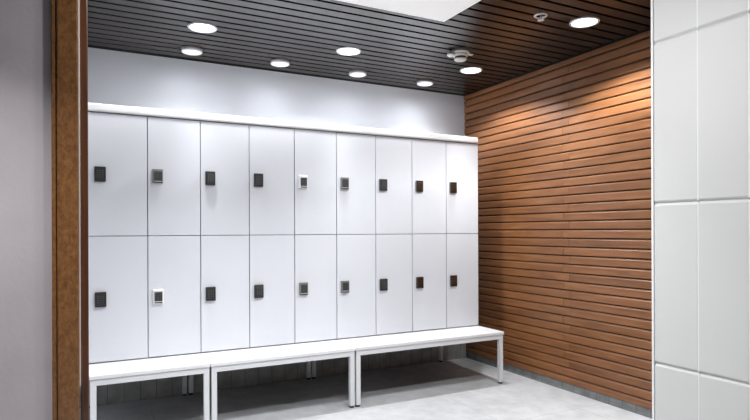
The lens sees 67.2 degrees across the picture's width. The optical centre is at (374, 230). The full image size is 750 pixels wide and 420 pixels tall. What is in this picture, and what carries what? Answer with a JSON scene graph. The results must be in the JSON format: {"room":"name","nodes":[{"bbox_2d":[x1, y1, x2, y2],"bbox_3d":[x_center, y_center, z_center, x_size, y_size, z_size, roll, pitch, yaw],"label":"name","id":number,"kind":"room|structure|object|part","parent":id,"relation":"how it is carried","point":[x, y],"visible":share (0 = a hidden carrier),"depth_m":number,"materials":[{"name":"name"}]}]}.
{"room":"changing room","nodes":[
{"label":"changing room","id":0,"kind":"room"},
{"bbox_2d":[0,0,51,419],"bbox_3d":[-2.150,-0.076,1.273,2.481,2.414,0.110,0,0,-27],"label":"wall","id":1,"kind":"structure","parent":0,"point":[25,25],"depth_m":1.76,"materials":[{"name":"white paint"}]},
{"bbox_2d":[51,0,79,419],"bbox_3d":[-1.009,-0.030,1.844,0.075,2.314,0.120,0,0,-27],"label":"trim","id":2,"kind":"structure","parent":1,"relation":"attached to","point":[64,13],"depth_m":1.79,"materials":[{"name":"brown wood"}]},
{"bbox_2d":[78,0,80,385],"bbox_3d":[-0.963,-0.329,1.840,0.004,1.658,0.050,0,0,-27],"label":"trim","id":3,"kind":"structure","parent":1,"relation":"attached to","point":[78,0],"depth_m":1.82,"materials":[{"name":"beige wood"}]},
{"bbox_2d":[80,0,88,419],"bbox_3d":[-0.970,-0.031,1.887,0.023,2.314,0.070,0,0,-27],"label":"trim","id":4,"kind":"structure","parent":1,"relation":"attached to","point":[83,3],"depth_m":1.85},
{"bbox_2d":[88,47,465,135],"bbox_3d":[-1.647,-0.078,3.804,5.696,2.414,0.120,0,0,-27],"label":"wall","id":5,"kind":"structure","parent":0,"point":[114,77],"depth_m":4.16,"materials":[{"name":"grey paint"}]},
{"bbox_2d":[79,343,465,407],"bbox_3d":[-1.671,0.919,3.715,5.564,0.420,0.012,0,0,-27],"label":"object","id":6,"kind":"structure","parent":5,"relation":"attached to","point":[171,386],"depth_m":4.16,"materials":[{"name":"tile"}]},
{"bbox_2d":[80,357,651,419],"bbox_3d":[-0.443,1.165,1.478,5.696,0.080,5.354,0,0,-27],"label":"floor","id":7,"kind":"structure","parent":0,"point":[466,388],"depth_m":3.75,"materials":[{"name":"grey tile"}]},
{"bbox_2d":[89,353,209,419],"bbox_3d":[-1.382,0.938,3.398,0.610,0.381,0.818,0,0,-27],"label":"bench","id":8,"kind":"object","parent":7,"relation":"on","point":[123,371],"visible":0.66,"depth_m":3.11,"materials":[{"name":"white"}]},
{"bbox_3d":[-1.457,0.959,2.922,0.030,0.315,0.030,0,0,-27],"label":"leg","id":9,"kind":"part","parent":8,"relation":"part of","materials":[{"name":"white metal"}]},
{"bbox_2d":[80,112,200,363],"bbox_3d":[-1.461,0.038,3.503,0.648,1.416,0.526,0,0,-27],"label":"cabinet","id":10,"kind":"object","parent":8,"relation":"on","point":[144,172],"visible":0.98,"depth_m":3.29,"materials":[{"name":"grey laminate"}]},
{"bbox_3d":[-1.489,-0.319,3.228,0.345,0.694,0.018,0,0,-27],"label":"door","id":11,"kind":"part","parent":10,"relation":"part of","materials":[{"name":"white laminate"}]},
{"bbox_3d":[-1.486,0.386,3.228,0.345,0.708,0.018,0,0,-27],"label":"door","id":12,"kind":"part","parent":10,"relation":"part of","materials":[{"name":"white laminate"}]},
{"bbox_3d":[-1.200,-0.320,3.377,0.295,0.694,0.018,0,0,-27],"label":"door","id":13,"kind":"part","parent":10,"relation":"part of","materials":[{"name":"white laminate"}]},
{"bbox_3d":[-1.198,0.385,3.377,0.295,0.708,0.018,0,0,-27],"label":"door","id":14,"kind":"part","parent":10,"relation":"part of","materials":[{"name":"white laminate"}]},
{"bbox_3d":[-1.383,0.784,3.399,0.600,0.032,0.809,0,0,-27],"label":"frame","id":15,"kind":"part","parent":8,"relation":"part of","materials":[{"name":"white metal"}]},
{"bbox_3d":[-1.308,0.958,3.876,0.030,0.315,0.030,0,0,-27],"label":"leg","id":16,"kind":"part","parent":8,"relation":"part of","materials":[{"name":"white metal"}]},
{"bbox_3d":[-0.951,0.957,3.183,0.030,0.315,0.030,0,0,-27],"label":"leg","id":17,"kind":"part","parent":8,"relation":"part of","materials":[{"name":"white metal"}]},
{"bbox_2d":[188,339,355,419],"bbox_3d":[-0.709,0.935,3.745,0.900,0.381,0.818,0,0,-27],"label":"bench","id":18,"kind":"object","parent":7,"relation":"on","point":[244,358],"visible":0.7,"depth_m":3.46,"materials":[{"name":"white"}]},
{"bbox_3d":[-1.270,0.958,3.895,0.030,0.315,0.030,0,0,-27],"label":"leg","id":19,"kind":"part","parent":18,"relation":"part of","materials":[{"name":"white metal"}]},
{"bbox_3d":[-0.913,0.957,3.203,0.030,0.315,0.030,0,0,-27],"label":"leg","id":20,"kind":"part","parent":18,"relation":"part of","materials":[{"name":"white metal"}]},
{"bbox_2d":[200,121,336,352],"bbox_3d":[-0.772,0.036,3.859,0.898,1.416,0.526,0,0,-27],"label":"cabinet","id":21,"kind":"object","parent":18,"relation":"on","point":[268,194],"visible":1,"depth_m":3.63,"materials":[{"name":"grey laminate"}]},
{"bbox_3d":[-0.933,-0.321,3.514,0.295,0.694,0.018,0,0,-27],"label":"door","id":22,"kind":"part","parent":21,"relation":"part of","materials":[{"name":"white laminate"}]},
{"bbox_3d":[-0.931,0.384,3.514,0.295,0.708,0.018,0,0,-27],"label":"door","id":23,"kind":"part","parent":21,"relation":"part of","materials":[{"name":"white laminate"}]},
{"bbox_3d":[-0.667,-0.322,3.652,0.295,0.694,0.018,0,0,-27],"label":"door","id":24,"kind":"part","parent":21,"relation":"part of","materials":[{"name":"white laminate"}]},
{"bbox_3d":[-0.664,0.383,3.652,0.295,0.708,0.018,0,0,-27],"label":"door","id":25,"kind":"part","parent":21,"relation":"part of","materials":[{"name":"white laminate"}]},
{"bbox_3d":[-0.400,-0.323,3.789,0.295,0.694,0.018,0,0,-27],"label":"door","id":26,"kind":"part","parent":21,"relation":"part of","materials":[{"name":"white laminate"}]},
{"bbox_3d":[-0.398,0.382,3.789,0.295,0.708,0.018,0,0,-27],"label":"door","id":27,"kind":"part","parent":21,"relation":"part of","materials":[{"name":"white laminate"}]},
{"bbox_3d":[-0.710,0.782,3.746,0.890,0.032,0.809,0,0,-27],"label":"frame","id":28,"kind":"part","parent":18,"relation":"part of","materials":[{"name":"white metal"}]},
{"bbox_3d":[-0.506,0.955,4.289,0.030,0.315,0.030,0,0,-27],"label":"leg","id":29,"kind":"part","parent":18,"relation":"part of","materials":[{"name":"white metal"}]},
{"bbox_3d":[-0.149,0.954,3.597,0.030,0.315,0.030,0,0,-27],"label":"leg","id":30,"kind":"part","parent":18,"relation":"part of","materials":[{"name":"white metal"}]},
{"bbox_2d":[311,325,503,406],"bbox_3d":[0.226,0.932,4.227,1.200,0.381,0.818,0,0,-27],"label":"bench","id":31,"kind":"object","parent":7,"relation":"on","point":[365,345],"visible":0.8,"depth_m":3.93,"materials":[{"name":"white"}]},
{"bbox_3d":[-0.469,0.955,4.309,0.030,0.315,0.030,0,0,-27],"label":"leg","id":32,"kind":"part","parent":31,"relation":"part of","materials":[{"name":"white metal"}]},
{"bbox_3d":[-0.112,0.954,3.616,0.030,0.315,0.030,0,0,-27],"label":"leg","id":33,"kind":"part","parent":31,"relation":"part of","materials":[{"name":"white metal"}]},
{"bbox_2d":[335,132,477,338],"bbox_3d":[0.161,0.032,4.340,1.198,1.416,0.526,0,0,-27],"label":"cabinet","id":34,"kind":"object","parent":31,"relation":"on","point":[406,234],"visible":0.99,"depth_m":4.09,"materials":[{"name":"grey laminate"}]},
{"bbox_2d":[88,103,477,143],"bbox_3d":[-0.533,-0.698,3.987,2.751,0.046,0.509,0,0,-27],"label":"cabinet top","id":35,"kind":"object","parent":34,"relation":"on","point":[92,107],"visible":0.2,"depth_m":3.62,"materials":[{"name":"white laminate"}]},
{"bbox_3d":[-0.134,-0.324,3.927,0.295,0.694,0.018,0,0,-27],"label":"door","id":36,"kind":"part","parent":34,"relation":"part of","materials":[{"name":"white laminate"}]},
{"bbox_3d":[-0.131,0.381,3.927,0.295,0.708,0.018,0,0,-27],"label":"door","id":37,"kind":"part","parent":34,"relation":"part of","materials":[{"name":"white laminate"}]},
{"bbox_3d":[0.133,-0.325,4.064,0.295,0.694,0.018,0,0,-27],"label":"door","id":38,"kind":"part","parent":34,"relation":"part of","materials":[{"name":"white laminate"}]},
{"bbox_3d":[0.136,0.380,4.064,0.295,0.708,0.018,0,0,-27],"label":"door","id":39,"kind":"part","parent":34,"relation":"part of","materials":[{"name":"white laminate"}]},
{"bbox_3d":[0.400,-0.326,4.202,0.295,0.694,0.018,0,0,-27],"label":"door","id":40,"kind":"part","parent":34,"relation":"part of","materials":[{"name":"white laminate"}]},
{"bbox_3d":[0.402,0.379,4.202,0.295,0.708,0.018,0,0,-27],"label":"door","id":41,"kind":"part","parent":34,"relation":"part of","materials":[{"name":"white laminate"}]},
{"bbox_3d":[0.666,-0.327,4.339,0.295,0.694,0.018,0,0,-27],"label":"door","id":42,"kind":"part","parent":34,"relation":"part of","materials":[{"name":"white laminate"}]},
{"bbox_3d":[0.669,0.378,4.339,0.295,0.708,0.018,0,0,-27],"label":"door","id":43,"kind":"part","parent":34,"relation":"part of","materials":[{"name":"white laminate"}]},
{"bbox_3d":[0.225,0.778,4.228,1.190,0.032,0.809,0,0,-27],"label":"frame","id":44,"kind":"part","parent":31,"relation":"part of","materials":[{"name":"white metal"}]},
{"bbox_3d":[0.562,0.951,4.840,0.030,0.315,0.030,0,0,-27],"label":"leg","id":45,"kind":"part","parent":31,"relation":"part of","materials":[{"name":"white metal"}]},
{"bbox_3d":[0.919,0.950,4.148,0.030,0.315,0.030,0,0,-27],"label":"leg","id":46,"kind":"part","parent":31,"relation":"part of","materials":[{"name":"white metal"}]},
{"bbox_2d":[88,0,650,95],"bbox_3d":[-0.477,-1.237,1.397,5.576,0.106,5.234,0,0,-27],"label":"ceiling","id":47,"kind":"structure","parent":0,"point":[399,50],"depth_m":3.44,"materials":[{"name":"black"}]},
{"bbox_2d":[181,46,201,55],"bbox_3d":[-1.196,-1.176,3.691,0.132,0.022,0.132,0,0,-27],"label":"recessed light","id":48,"kind":"object","parent":47,"relation":"in","point":[188,50],"visible":1,"depth_m":3.66,"materials":[{"name":"white"}]},
{"bbox_2d":[188,22,216,32],"bbox_3d":[-1.008,-1.187,3.299,0.166,0.010,0.166,0,0,-27],"label":"recessed light","id":49,"kind":"object","parent":47,"relation":"in","point":[200,27],"visible":1,"depth_m":3.29,"materials":[{"name":"white"}]},
{"bbox_2d":[270,59,289,66],"bbox_3d":[-0.666,-1.177,3.964,0.132,0.022,0.132,0,0,-27],"label":"recessed light","id":50,"kind":"object","parent":47,"relation":"in","point":[274,62],"visible":1,"depth_m":3.94,"materials":[{"name":"white"}]},
{"bbox_2d":[336,47,360,55],"bbox_3d":[-0.175,-1.190,3.739,0.166,0.010,0.166,0,0,-27],"label":"recessed light","id":51,"kind":"object","parent":47,"relation":"in","point":[348,51],"visible":1,"depth_m":3.74,"materials":[{"name":"white plastic"}]},
{"bbox_2d":[349,70,366,76],"bbox_3d":[-0.130,-1.179,4.241,0.132,0.022,0.132,0,0,-27],"label":"recessed light","id":52,"kind":"object","parent":47,"relation":"in","point":[353,73],"visible":1,"depth_m":4.20,"materials":[{"name":"white"}]},
{"bbox_2d":[337,0,480,21],"bbox_3d":[0.147,-1.181,2.711,0.850,0.020,0.600,0,0,-27],"label":"ceiling panel","id":53,"kind":"object","parent":47,"relation":"attached to","point":[439,10],"visible":1,"depth_m":2.95,"materials":[{"name":"white"}]},
{"bbox_2d":[417,79,432,85],"bbox_3d":[0.400,-1.181,4.514,0.132,0.022,0.132,0,0,-27],"label":"recessed light","id":54,"kind":"object","parent":47,"relation":"in","point":[425,82],"visible":1,"depth_m":4.48,"materials":[{"name":"white plastic"}]},
{"bbox_2d":[447,47,473,61],"bbox_3d":[0.582,-1.162,3.752,0.167,0.063,0.157,0,0,-45],"label":"smoke detector","id":55,"kind":"object","parent":47,"relation":"attached to","point":[460,54],"visible":1,"depth_m":3.73,"materials":[{"name":"grey plastic"}]},
{"bbox_3d":[0.578,-1.191,3.741,0.147,0.004,0.147,0,0,18],"label":"mounting plate","id":56,"kind":"part","parent":55,"relation":"part of","materials":[{"name":"grey plastic"}]},
{"bbox_2d":[460,67,481,73],"bbox_3d":[0.714,-1.193,4.198,0.166,0.010,0.166,0,0,-27],"label":"recessed light","id":57,"kind":"object","parent":47,"relation":"in","point":[469,70],"visible":1,"depth_m":4.20,"materials":[{"name":"white plastic"}]},
{"bbox_2d":[534,13,547,21],"bbox_3d":[0.920,-1.185,3.134,0.076,0.039,0.076,0,0,-27],"label":"sprinkler","id":58,"kind":"object","parent":47,"relation":"attached to","point":[541,17],"visible":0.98,"depth_m":3.13,"materials":[{"name":"silver metal"}]},
{"bbox_2d":[569,17,599,27],"bbox_3d":[1.199,-1.194,3.235,0.166,0.010,0.166,0,0,-27],"label":"recessed light","id":59,"kind":"object","parent":47,"relation":"in","point":[583,22],"visible":1,"depth_m":3.23,"materials":[{"name":"white plastic"}]},
{"bbox_2d":[464,30,651,408],"bbox_3d":[2.048,-0.091,2.698,0.142,2.414,5.234,0,0,-27],"label":"wall","id":60,"kind":"structure","parent":0,"point":[564,233],"depth_m":3.90,"materials":[{"name":"brown wood"}]},
{"bbox_2d":[467,352,651,417],"bbox_3d":[2.005,1.089,2.671,0.010,0.052,5.211,0,0,-27],"label":"baseboard","id":61,"kind":"structure","parent":60,"relation":"attached to","point":[631,407],"depth_m":3.93,"materials":[{"name":"tile"}]},
{"bbox_2d":[651,0,749,419],"bbox_3d":[1.920,-0.091,1.278,0.122,2.414,2.809,0,0,-27],"label":"wall tile","id":62,"kind":"structure","parent":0,"point":[700,49],"depth_m":2.30,"materials":[{"name":"white tile"}]}
]}

